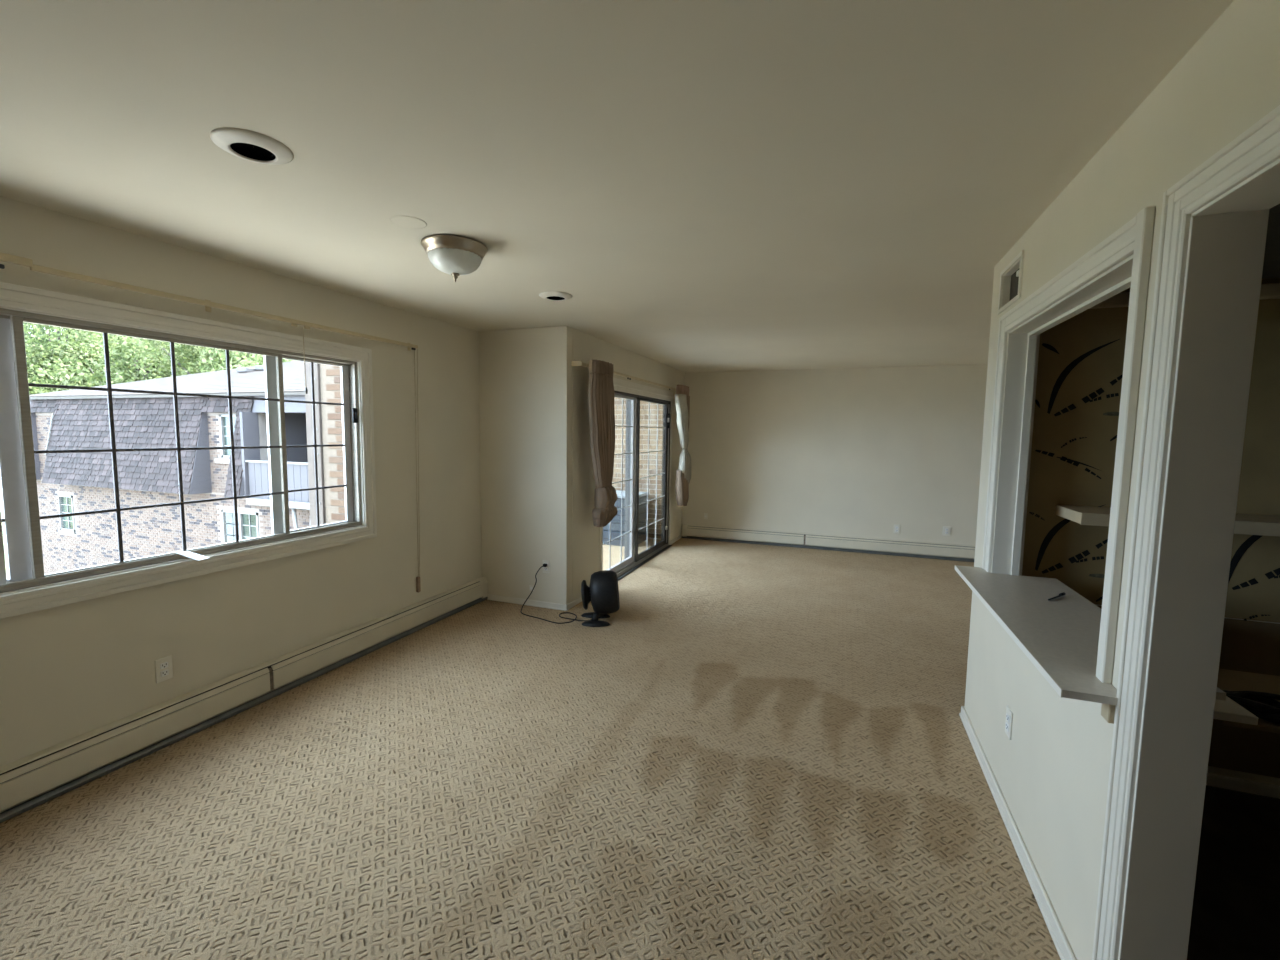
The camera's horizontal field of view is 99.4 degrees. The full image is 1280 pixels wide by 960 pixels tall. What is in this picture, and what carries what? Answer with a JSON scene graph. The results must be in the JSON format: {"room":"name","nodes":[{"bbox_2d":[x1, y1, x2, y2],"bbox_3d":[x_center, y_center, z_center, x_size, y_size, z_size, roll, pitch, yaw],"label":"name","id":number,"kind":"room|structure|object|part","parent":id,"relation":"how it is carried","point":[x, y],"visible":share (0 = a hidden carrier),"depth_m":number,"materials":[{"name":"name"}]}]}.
{"room":"empty living room","nodes":[
{"label":"empty living room","id":0,"kind":"room"},
{"bbox_2d":[0,196,481,766],"bbox_3d":[-2.948,0.204,1.134,0.110,2.440,8.424,3,5,20],"label":"wall","id":1,"kind":"structure","parent":0,"point":[69,671],"depth_m":3.02,"materials":[{"name":"paint"}]},
{"bbox_2d":[155,655,172,682],"bbox_3d":[-2.346,0.933,2.676,0.009,0.116,0.072,3,5,20],"label":"wall outlet","id":2,"kind":"object","parent":1,"relation":"attached to","point":[163,666],"visible":1,"depth_m":2.67,"materials":[{"name":"beige plastic"}]},
{"bbox_2d":[160,662,167,668],"bbox_3d":[-2.344,0.914,2.673,0.004,0.028,0.034,3,5,20],"label":"receptacle","id":3,"kind":"object","parent":2,"relation":"attached to","point":[163,665],"depth_m":2.67,"materials":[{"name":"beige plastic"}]},
{"bbox_2d":[160,669,168,676],"bbox_3d":[-2.345,0.953,2.677,0.004,0.028,0.034,3,5,20],"label":"receptacle","id":4,"kind":"object","parent":2,"relation":"attached to","point":[163,672],"depth_m":2.67,"materials":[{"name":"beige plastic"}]},
{"bbox_2d":[0,282,376,618],"bbox_3d":[-2.367,-0.163,2.741,0.212,1.311,2.346,3,5,20],"label":"window","id":5,"kind":"structure","parent":1,"relation":"in","point":[27,589],"depth_m":2.62,"materials":[{"name":"paint"}]},
{"bbox_3d":[-2.561,-0.112,2.139,0.014,1.079,0.022,3,5,20],"label":"pull rail","id":6,"kind":"part","parent":5,"relation":"part of","materials":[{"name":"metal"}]},
{"bbox_3d":[-2.636,-0.101,1.997,0.020,1.079,0.522,3,5,20],"label":"sliding sash","id":7,"kind":"part","parent":5,"relation":"part of","materials":[{"name":"metal"}]},
{"bbox_3d":[-2.318,-0.161,2.728,0.020,1.079,1.113,3,5,20],"label":"fixed sash","id":8,"kind":"part","parent":5,"relation":"part of","materials":[{"name":"metal"}]},
{"bbox_2d":[177,551,210,560],"bbox_3d":[-2.263,0.385,2.750,0.127,0.045,0.046,0,5,-12],"label":"strip","id":9,"kind":"object","parent":5,"relation":"attached to","point":[188,554],"visible":1,"depth_m":2.75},
{"bbox_3d":[-2.088,-0.222,3.460,0.020,1.079,0.565,3,5,20],"label":"sliding sash","id":10,"kind":"part","parent":5,"relation":"part of","materials":[{"name":"metal"}]},
{"bbox_2d":[0,252,420,592],"bbox_3d":[-2.248,0.045,2.733,0.078,1.925,3.126,3,5,20],"label":"curtain rod","id":11,"kind":"object","parent":1,"relation":"attached to","point":[4,257],"visible":1,"depth_m":2.76,"materials":[{"name":"beige metal"}]},
{"bbox_3d":[-2.576,-0.814,1.660,0.021,0.030,1.025,3,5,20],"label":"rail","id":12,"kind":"part","parent":11,"relation":"part of","materials":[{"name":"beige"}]},
{"bbox_3d":[-2.036,-0.919,3.106,0.016,0.024,2.080,3,5,20],"label":"rail","id":13,"kind":"part","parent":11,"relation":"part of","materials":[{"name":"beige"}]},
{"bbox_3d":[-1.999,-0.728,3.234,0.004,0.355,0.009,3,5,20],"label":"pull cord","id":14,"kind":"part","parent":11,"relation":"part of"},
{"bbox_3d":[-1.711,-0.109,4.171,0.032,1.765,0.030,3,5,20],"label":"loop cord","id":15,"kind":"part","parent":11,"relation":"part of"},
{"bbox_2d":[0,577,487,822],"bbox_3d":[-2.266,1.183,2.833,0.072,0.202,4.722,3,5,20],"label":"baseboard heater","id":16,"kind":"object","parent":1,"relation":"attached to","point":[31,781],"visible":1,"depth_m":2.77,"materials":[{"name":"metal"}]},
{"bbox_3d":[-2.603,1.194,1.865,0.019,0.023,2.678,3,5,20],"label":"damper blade","id":17,"kind":"part","parent":16,"relation":"part of","materials":[{"name":"metal"}]},
{"bbox_3d":[-2.597,1.267,1.869,0.008,0.112,2.678,3,5,20],"label":"panel","id":18,"kind":"part","parent":16,"relation":"part of","materials":[{"name":"metal"}]},
{"bbox_3d":[-2.132,1.149,3.131,0.014,0.126,0.022,3,5,20],"label":"splice plate","id":19,"kind":"part","parent":16,"relation":"part of","materials":[{"name":"beige metal"}]},
{"bbox_3d":[-1.768,1.083,4.085,0.008,0.112,2.020,3,5,20],"label":"panel","id":20,"kind":"part","parent":16,"relation":"part of","materials":[{"name":"metal"}]},
{"bbox_3d":[-1.773,1.010,4.081,0.019,0.023,2.020,3,5,20],"label":"damper blade","id":21,"kind":"part","parent":16,"relation":"part of","materials":[{"name":"metal"}]},
{"bbox_2d":[320,364,344,523],"bbox_3d":[-2.428,2.406,5.521,1.663,7.700,0.209,3,5,20],"label":"wall","id":22,"kind":"structure","parent":0,"point":[330,379],"depth_m":5.43,"materials":[{"name":"brick"}]},
{"bbox_2d":[304,362,325,526],"bbox_3d":[-3.300,2.367,5.832,0.190,7.700,0.230,3,5,20],"label":"trim","id":23,"kind":"structure","parent":22,"relation":"attached to","point":[317,390],"depth_m":5.49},
{"bbox_2d":[479,326,572,604],"bbox_3d":[-1.025,-0.097,4.851,0.888,2.440,0.110,3,5,20],"label":"wall","id":24,"kind":"structure","parent":0,"point":[526,375],"depth_m":4.78,"materials":[{"name":"paint"}]},
{"bbox_2d":[487,594,567,610],"bbox_3d":[-1.019,1.099,4.879,0.830,0.052,0.020,3,5,20],"label":"baseboard","id":25,"kind":"structure","parent":24,"relation":"attached to","point":[521,601],"depth_m":4.87,"materials":[{"name":"paint"}]},
{"bbox_2d":[543,560,549,572],"bbox_3d":[-0.829,0.764,4.785,0.072,0.116,0.009,3,5,20],"label":"wall outlet","id":26,"kind":"object","parent":24,"relation":"attached to","point":[545,569],"visible":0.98,"depth_m":4.78,"materials":[{"name":"beige plastic"}]},
{"bbox_2d":[0,537,1060,959],"bbox_3d":[1.104,1.438,1.634,7.342,0.001,12.000,3,5,20],"label":"floor","id":27,"kind":"structure","parent":0,"point":[764,752],"depth_m":2.29,"materials":[{"name":"carpet"}]},
{"bbox_2d":[520,563,619,626],"bbox_3d":[-0.606,0.948,4.564,0.928,0.420,0.361,2,5,12],"label":"floor fan","id":28,"kind":"object","parent":27,"relation":"on","point":[603,591],"visible":1,"depth_m":4.38,"materials":[{"name":"black plastic"}]},
{"bbox_3d":[-0.725,0.960,4.582,0.724,0.390,0.264,4,6,33],"label":"power cord","id":29,"kind":"part","parent":28,"relation":"part of","materials":[{"name":"black plastic"}]},
{"bbox_2d":[0,0,1233,371],"bbox_3d":[1.129,-1.100,1.387,7.642,0.220,12.250,3,5,20],"label":"ceiling","id":30,"kind":"structure","parent":0,"point":[710,185],"depth_m":1.66,"materials":[{"name":"paint"}]},
{"bbox_2d":[210,127,293,164],"bbox_3d":[-1.215,-1.038,1.705,0.214,0.020,0.214,3,5,20],"label":"recessed light","id":31,"kind":"object","parent":30,"relation":"in","point":[245,144],"visible":1,"depth_m":1.68,"materials":[{"name":"paint"}]},
{"bbox_2d":[390,216,426,228],"bbox_3d":[-0.985,-1.097,2.312,0.144,0.002,0.144,3,5,20],"label":"disc","id":32,"kind":"object","parent":30,"relation":"attached to","point":[403,221],"visible":1,"depth_m":2.31,"materials":[{"name":"paint"}]},
{"bbox_2d":[421,234,487,281],"bbox_3d":[-0.885,-1.036,2.597,0.304,0.172,0.304,3,5,20],"label":"flush ceiling light","id":33,"kind":"object","parent":30,"relation":"attached to","point":[454,255],"visible":1,"depth_m":2.51,"materials":[{"name":"white glass"}]},
{"bbox_3d":[-0.885,-1.031,2.598,0.244,0.086,0.244,3,5,20],"label":"lamp shade","id":34,"kind":"part","parent":33,"relation":"part of","materials":[{"name":"white glass"}]},
{"bbox_2d":[539,291,571,300],"bbox_3d":[-0.548,-1.190,3.530,0.214,0.020,0.214,3,5,20],"label":"recessed light","id":35,"kind":"object","parent":30,"relation":"in","point":[549,295],"visible":1,"depth_m":3.48,"materials":[{"name":"paint"}]},
{"bbox_2d":[572,329,684,600],"bbox_3d":[-0.027,-0.221,6.409,0.110,2.440,3.516,3,5,20],"label":"wall","id":36,"kind":"structure","parent":0,"point":[586,347],"depth_m":5.07,"materials":[{"name":"paint"}]},
{"bbox_2d":[571,361,675,389],"bbox_3d":[0.022,-1.114,6.133,0.097,0.052,3.232,3,5,20],"label":"curtain rod","id":37,"kind":"object","parent":36,"relation":"attached to","point":[573,363],"visible":0.8,"depth_m":5.62,"materials":[{"name":"beige metal"}]},
{"bbox_3d":[-0.539,-0.994,4.632,0.097,0.042,0.017,3,5,20],"label":"rail","id":38,"kind":"part","parent":37,"relation":"part of","materials":[{"name":"beige metal"}]},
{"bbox_2d":[588,359,617,526],"bbox_3d":[-0.338,-0.317,4.912,0.204,1.465,0.526,4,6,30],"label":"curtain","id":39,"kind":"object","parent":37,"relation":"hanging from","point":[601,386],"visible":1,"depth_m":4.81,"materials":[{"name":"beige fabric"}]},
{"bbox_2d":[675,385,690,505],"bbox_3d":[0.565,-0.443,7.284,0.207,1.625,0.524,3,5,20],"label":"curtain","id":40,"kind":"object","parent":37,"relation":"hanging from","point":[682,398],"visible":1,"depth_m":7.30,"materials":[{"name":"beige fabric"}]},
{"bbox_2d":[566,535,680,609],"bbox_3d":[-0.022,0.979,6.392,0.014,0.052,3.550,3,5,20],"label":"baseboard","id":41,"kind":"structure","parent":36,"relation":"attached to","point":[573,603],"depth_m":4.92,"materials":[{"name":"paint"}]},
{"bbox_2d":[600,377,673,579],"bbox_3d":[-0.056,-0.052,6.424,0.260,2.120,2.365,3,5,20],"label":"door","id":42,"kind":"structure","parent":36,"relation":"in","point":[635,393],"depth_m":6.42,"materials":[{"name":"paint"}]},
{"bbox_3d":[-0.257,0.044,5.899,0.032,1.927,1.050,3,5,20],"label":"fixed panel","id":43,"kind":"part","parent":42,"relation":"part of","materials":[{"name":"glass"}]},
{"bbox_3d":[-0.121,0.005,6.480,0.104,1.975,0.045,3,5,20],"label":"meeting post","id":44,"kind":"part","parent":42,"relation":"part of","materials":[{"name":"paint"}]},
{"bbox_3d":[-0.033,0.006,6.418,0.101,1.985,2.240,3,5,20],"label":"frame","id":45,"kind":"part","parent":42,"relation":"part of","materials":[{"name":"brown metal"}]},
{"bbox_3d":[0.162,-0.037,6.881,0.032,1.927,1.168,3,5,20],"label":"sliding panel","id":46,"kind":"part","parent":42,"relation":"part of","materials":[{"name":"clear glass"}]},
{"bbox_2d":[612,397,662,539],"bbox_3d":[-0.773,2.156,8.603,2.604,7.700,0.309,3,5,20],"label":"wall","id":47,"kind":"structure","parent":0,"point":[655,462],"depth_m":7.92,"materials":[{"name":"brick"}]},
{"bbox_2d":[682,364,987,545],"bbox_3d":[3.609,-0.225,6.995,6.514,2.440,0.120,3,5,20],"label":"wall","id":48,"kind":"structure","parent":0,"point":[851,452],"depth_m":7.26,"materials":[{"name":"paint"}]},
{"bbox_2d":[682,524,974,561],"bbox_3d":[3.387,0.885,7.067,5.884,0.202,0.072,3,5,20],"label":"baseboard heater","id":49,"kind":"object","parent":48,"relation":"attached to","point":[942,551],"visible":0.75,"depth_m":7.32,"materials":[{"name":"metal"}]},
{"bbox_3d":[1.435,0.801,7.761,1.738,0.112,0.008,3,5,20],"label":"panel","id":50,"kind":"part","parent":49,"relation":"part of","materials":[{"name":"metal"}]},
{"bbox_3d":[1.438,0.729,7.761,1.738,0.023,0.019,3,5,20],"label":"damper blade","id":51,"kind":"part","parent":49,"relation":"part of","materials":[{"name":"metal"}]},
{"bbox_3d":[3.382,0.971,7.062,5.884,0.032,0.038,3,5,20],"label":"rail","id":52,"kind":"part","parent":49,"relation":"part of","materials":[{"name":"grey metal"}]},
{"bbox_3d":[4.203,0.928,6.735,4.122,0.112,0.008,3,5,20],"label":"panel","id":53,"kind":"part","parent":49,"relation":"part of","materials":[{"name":"metal"}]},
{"bbox_3d":[4.206,0.855,6.735,4.122,0.023,0.019,3,5,20],"label":"damper blade","id":54,"kind":"part","parent":49,"relation":"part of","materials":[{"name":"metal"}]},
{"bbox_2d":[894,524,899,533],"bbox_3d":[3.357,0.641,7.092,0.072,0.116,0.009,3,5,20],"label":"wall outlet","id":55,"kind":"object","parent":48,"relation":"attached to","point":[896,527],"visible":1,"depth_m":7.09,"materials":[{"name":"beige plastic"}]},
{"bbox_2d":[942,526,950,535],"bbox_3d":[3.896,0.649,6.891,0.090,0.116,0.009,3,5,20],"label":"wall outlet","id":56,"kind":"object","parent":48,"relation":"attached to","point":[946,530],"visible":1,"depth_m":6.89,"materials":[{"name":"beige plastic"}]},
{"bbox_2d":[964,0,1279,959],"bbox_3d":[0.559,0.405,-0.627,0.122,2.440,7.558,3,5,20],"label":"wall","id":57,"kind":"structure","parent":0,"point":[1052,774],"depth_m":1.60,"materials":[{"name":"paint"}]},
{"bbox_2d":[1005,705,1012,739],"bbox_3d":[1.529,1.007,2.253,0.009,0.116,0.072,3,5,20],"label":"wall outlet","id":58,"kind":"object","parent":57,"relation":"attached to","point":[1009,715],"visible":1,"depth_m":2.24,"materials":[{"name":"beige plastic"}]},
{"bbox_2d":[998,250,1023,314],"bbox_3d":[1.767,-0.903,2.493,0.123,0.204,0.350,3,5,20],"label":"air vent","id":59,"kind":"object","parent":57,"relation":"in","point":[1011,276],"visible":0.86,"depth_m":2.58,"materials":[{"name":"metal"}]},
{"bbox_2d":[959,706,1075,959],"bbox_3d":[0.538,1.589,-0.510,0.142,0.060,7.578,3,5,20],"label":"baseboard","id":60,"kind":"structure","parent":57,"relation":"attached to","point":[1059,938],"depth_m":1.99,"materials":[{"name":"paint"}]},
{"bbox_2d":[982,206,1155,683],"bbox_3d":[1.544,-0.111,1.998,0.144,1.234,1.342,3,5,20],"label":"trim","id":61,"kind":"structure","parent":57,"relation":"attached to","point":[1135,238],"depth_m":1.91,"materials":[{"name":"paint"}]},
{"bbox_3d":[1.706,-0.161,2.606,0.022,1.230,0.085,3,5,20],"label":"casing","id":62,"kind":"part","parent":61,"relation":"part of","materials":[{"name":"paint"}]},
{"bbox_3d":[1.502,-0.684,1.989,0.021,0.085,1.300,3,5,20],"label":"head casing","id":63,"kind":"part","parent":61,"relation":"part of","materials":[{"name":"paint"}]},
{"bbox_3d":[1.260,-0.068,1.412,0.022,1.225,0.042,3,5,20],"label":"casing","id":64,"kind":"part","parent":61,"relation":"part of","materials":[{"name":"paint"}]},
{"bbox_2d":[955,565,1225,723],"bbox_3d":[1.530,0.534,2.015,0.396,0.076,1.440,3,5,20],"label":"countertop","id":65,"kind":"structure","parent":57,"relation":"attached to","point":[1059,636],"depth_m":1.88,"materials":[{"name":"laminate"}]},
{"bbox_2d":[1048,592,1064,599],"bbox_3d":[1.697,0.474,2.211,0.140,0.013,0.012,-2,6,-32],"label":"bolt","id":66,"kind":"object","parent":65,"relation":"on","point":[1063,593],"visible":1,"depth_m":2.22,"materials":[{"name":"black metal"}]},
{"bbox_2d":[1092,105,1279,959],"bbox_3d":[1.094,0.435,0.846,0.145,2.136,1.053,3,5,20],"label":"trim","id":67,"kind":"structure","parent":57,"relation":"attached to","point":[1209,270],"depth_m":1.25,"materials":[{"name":"paint"}]},
{"bbox_3d":[1.205,0.395,1.321,0.021,2.136,0.082,3,5,20],"label":"casing","id":68,"kind":"part","parent":67,"relation":"part of","materials":[{"name":"paint"}]},
{"bbox_3d":[1.046,-0.590,0.771,0.021,0.082,1.039,3,5,20],"label":"head casing","id":69,"kind":"part","parent":67,"relation":"part of","materials":[{"name":"paint"}]},
{"bbox_2d":[1021,278,1279,785],"bbox_3d":[3.474,0.197,2.170,3.380,2.440,0.264,3,5,20],"label":"wall","id":70,"kind":"structure","parent":0,"point":[1081,357],"depth_m":2.48,"materials":[{"name":"paper"}]},
{"bbox_2d":[1042,343,1058,353],"bbox_3d":[1.925,-0.615,2.543,0.073,0.054,0.001,3,5,20],"label":"print","id":71,"kind":"object","parent":70,"relation":"attached to","point":[1047,346],"depth_m":2.54},
{"bbox_2d":[1035,450,1100,478],"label":"print","id":72,"kind":"object","parent":70,"relation":"attached to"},
{"bbox_2d":[1035,505,1103,569],"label":"print","id":73,"kind":"object","parent":70,"relation":"attached to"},
{"bbox_2d":[1061,437,1086,447],"bbox_3d":[2.031,-0.175,2.540,0.099,0.053,0.001,3,5,20],"label":"print","id":74,"kind":"object","parent":70,"relation":"attached to","point":[1070,441],"depth_m":2.54},
{"bbox_2d":[1042,539,1107,573],"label":"print","id":75,"kind":"object","parent":70,"relation":"attached to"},
{"bbox_2d":[1057,457,1100,470],"bbox_3d":[2.054,-0.075,2.540,0.181,0.062,0.001,3,5,20],"label":"print","id":76,"kind":"object","parent":70,"relation":"attached to","point":[1057,457],"depth_m":2.54},
{"bbox_2d":[1047,339,1119,413],"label":"print","id":77,"kind":"object","parent":70,"relation":"attached to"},
{"bbox_2d":[1054,374,1122,416],"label":"print","id":78,"kind":"object","parent":70,"relation":"attached to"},
{"bbox_2d":[1076,556,1103,562],"bbox_3d":[2.147,0.375,2.542,0.172,0.042,0.001,3,5,20],"label":"print","id":79,"kind":"object","parent":70,"relation":"attached to","point":[1102,557],"depth_m":2.55},
{"bbox_2d":[1089,574,1104,577],"bbox_3d":[2.170,0.453,2.541,0.111,0.024,0.001,3,5,20],"label":"print","id":80,"kind":"object","parent":70,"relation":"attached to","point":[1092,575],"depth_m":2.55},
{"bbox_2d":[1090,393,1118,401],"bbox_3d":[2.157,-0.377,2.476,0.172,0.042,0.001,3,5,20],"label":"print","id":81,"kind":"object","parent":70,"relation":"attached to","point":[1116,394],"depth_m":2.48},
{"bbox_2d":[1103,412,1118,415],"bbox_3d":[2.179,-0.300,2.474,0.111,0.024,0.001,3,5,20],"label":"print","id":82,"kind":"object","parent":70,"relation":"attached to","point":[1107,413],"depth_m":2.48},
{"bbox_2d":[1056,505,1279,536],"bbox_3d":[2.694,0.189,2.161,1.637,0.052,0.298,3,5,20],"label":"wall shelf","id":83,"kind":"object","parent":70,"relation":"attached to","point":[1247,524],"visible":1,"depth_m":2.28,"materials":[{"name":"white wood"}]},
{"bbox_2d":[1089,283,1279,308],"bbox_3d":[2.876,-0.774,2.163,2.180,0.060,0.030,3,5,20],"label":"trim","id":84,"kind":"structure","parent":70,"relation":"attached to","point":[1270,290],"depth_m":2.41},
{"bbox_2d":[1213,696,1257,724],"bbox_3d":[1.825,1.023,2.154,0.348,0.745,1.000,3,5,20],"label":"board","id":85,"kind":"object","parent":70,"relation":"attached to","point":[1227,710],"visible":0.14,"depth_m":1.62,"materials":[{"name":"paint"}]},
{"bbox_2d":[1206,773,1279,798],"bbox_3d":[2.849,1.370,2.356,2.180,0.055,0.020,3,5,20],"label":"baseboard","id":86,"kind":"structure","parent":70,"relation":"attached to","point":[1242,785],"depth_m":2.41,"materials":[{"name":"paint"}]},
{"bbox_2d":[1228,535,1261,582],"bbox_3d":[2.695,0.307,2.332,0.256,0.340,0.001,3,5,20],"label":"print","id":87,"kind":"object","parent":70,"relation":"attached to","point":[1243,548],"depth_m":2.36},
{"bbox_2d":[1232,568,1279,589],"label":"print","id":88,"kind":"object","parent":70,"relation":"attached to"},
{"bbox_2d":[1187,785,1279,959],"bbox_3d":[1.529,1.680,-1.022,2.282,0.014,7.300,3,5,20],"label":"floor","id":89,"kind":"structure","parent":0,"point":[1236,907],"depth_m":1.92,"materials":[{"name":"black"}]},
{"bbox_2d":[1215,669,1279,733],"bbox_3d":[2.350,1.099,1.883,0.810,0.656,0.510,3,5,20],"label":"side table","id":90,"kind":"object","parent":89,"relation":"on","point":[1230,680],"visible":0.17,"depth_m":2.00,"materials":[{"name":"beige paint"}]},
{"bbox_2d":[1222,690,1279,723],"bbox_3d":[2.047,0.742,1.782,0.264,0.064,0.134,3,5,20],"label":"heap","id":91,"kind":"object","parent":90,"relation":"on","point":[1263,705],"visible":0.62,"depth_m":1.77,"materials":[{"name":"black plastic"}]},
{"bbox_2d":[1262,204,1279,278],"bbox_3d":[1.606,-0.559,-1.237,2.180,0.025,7.300,3,5,20],"label":"ceiling","id":92,"kind":"structure","parent":0,"point":[1271,265],"depth_m":1.90,"materials":[{"name":"black"}]},
{"bbox_3d":[-1.392,1.086,6.868,2.616,0.160,3.216,3,5,20],"label":"floor","id":93,"kind":"structure","parent":0,"visible":0},
{"bbox_2d":[603,490,648,545],"bbox_3d":[-0.525,0.551,7.825,1.170,0.760,0.600,3,5,20],"label":"balcony railing","id":94,"kind":"object","parent":93,"relation":"on","point":[616,521],"visible":0.18,"depth_m":7.50,"materials":[{"name":"black plastic"}]},
{"bbox_3d":[-0.520,0.190,7.793,1.170,0.035,0.600,3,5,20],"label":"lid","id":95,"kind":"part","parent":94,"relation":"part of","materials":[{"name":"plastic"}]},
{"label":"outside","id":96,"kind":"structure","parent":0,"visible":0},
{"bbox_2d":[0,499,7,578],"bbox_3d":[-17.708,3.277,39.031,180.000,0.300,180.000,3,5,20],"label":"ground","id":97,"kind":"structure","parent":96,"point":[0,499],"depth_m":31.35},
{"bbox_2d":[23,322,75,374],"bbox_3d":[-60.038,-9.484,55.165,13.292,21.205,14.597,1,5,4],"label":"leafy tree","id":98,"kind":"object","parent":97,"relation":"on","point":[42,329],"visible":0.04,"depth_m":52.65,"materials":[{"name":"green plant"}]},
{"bbox_2d":[23,323,133,394],"bbox_3d":[-39.098,-5.133,34.697,7.939,16.663,11.440,5,7,41],"label":"leafy tree","id":99,"kind":"object","parent":97,"relation":"on","point":[45,347],"visible":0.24,"depth_m":34.70,"materials":[{"name":"green plant"}]},
{"bbox_2d":[48,327,123,377],"bbox_3d":[-50.114,-8.760,53.657,9.665,20.286,13.928,1,5,3],"label":"leafy tree","id":100,"kind":"object","parent":97,"relation":"on","point":[57,329],"visible":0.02,"depth_m":47.88,"materials":[{"name":"green plant"}]},
{"bbox_2d":[26,332,218,394],"bbox_3d":[-29.691,-4.357,31.753,15.180,15.880,9.159,1,5,5],"label":"leafy tree","id":101,"kind":"object","parent":97,"relation":"on","point":[136,373],"visible":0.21,"depth_m":31.84,"materials":[{"name":"green plant"}]},
{"bbox_2d":[29,361,309,573],"bbox_3d":[-10.576,0.163,20.363,17.540,9.362,11.792,3,5,20],"label":"apartment building","id":102,"kind":"structure","parent":97,"relation":"on","point":[75,419],"depth_m":15.89,"materials":[{"name":"grey"}]},
{"bbox_3d":[-18.856,1.083,17.907,0.710,1.060,0.010,3,5,20],"label":"pane","id":103,"kind":"part","parent":102,"relation":"part of","materials":[{"name":"glass"}]},
{"bbox_3d":[-11.247,-0.516,14.840,1.060,0.140,0.070,3,5,20],"label":"sill","id":104,"kind":"part","parent":102,"relation":"part of","materials":[{"name":"beige stone"}]},
{"bbox_3d":[-11.163,-1.197,14.838,0.600,1.060,0.010,3,5,20],"label":"pane","id":105,"kind":"part","parent":102,"relation":"part of","materials":[{"name":"glass"}]},
{"bbox_2d":[225,512,239,541],"bbox_3d":[-11.288,1.544,15.096,0.600,1.290,0.019,3,5,20],"label":"window","id":106,"kind":"structure","parent":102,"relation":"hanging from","point":[229,516],"depth_m":15.11,"materials":[{"name":"white glass"}]},
{"bbox_3d":[-10.979,1.557,14.997,1.330,1.290,0.010,3,5,20],"label":"pane","id":107,"kind":"part","parent":102,"relation":"part of","materials":[{"name":"glass"}]},
{"bbox_2d":[237,367,257,371],"bbox_3d":[-13.722,-3.831,18.956,0.500,0.160,0.400,3,5,20],"label":"roof vent","id":108,"kind":"object","parent":102,"relation":"attached to","point":[242,369],"depth_m":18.79,"materials":[{"name":"grey metal"}]},
{"bbox_2d":[255,365,263,369],"bbox_3d":[-13.148,-3.923,19.055,0.500,0.160,0.400,3,5,20],"label":"roof vent","id":109,"kind":"object","parent":102,"relation":"attached to","point":[259,367],"depth_m":18.87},
{"bbox_2d":[121,336,295,374],"bbox_3d":[-20.357,-3.868,29.287,10.694,15.576,7.421,2,5,16],"label":"leafy tree","id":110,"kind":"object","parent":97,"relation":"on","point":[237,359],"visible":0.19,"depth_m":27.82,"materials":[{"name":"green plant"}]}
]}

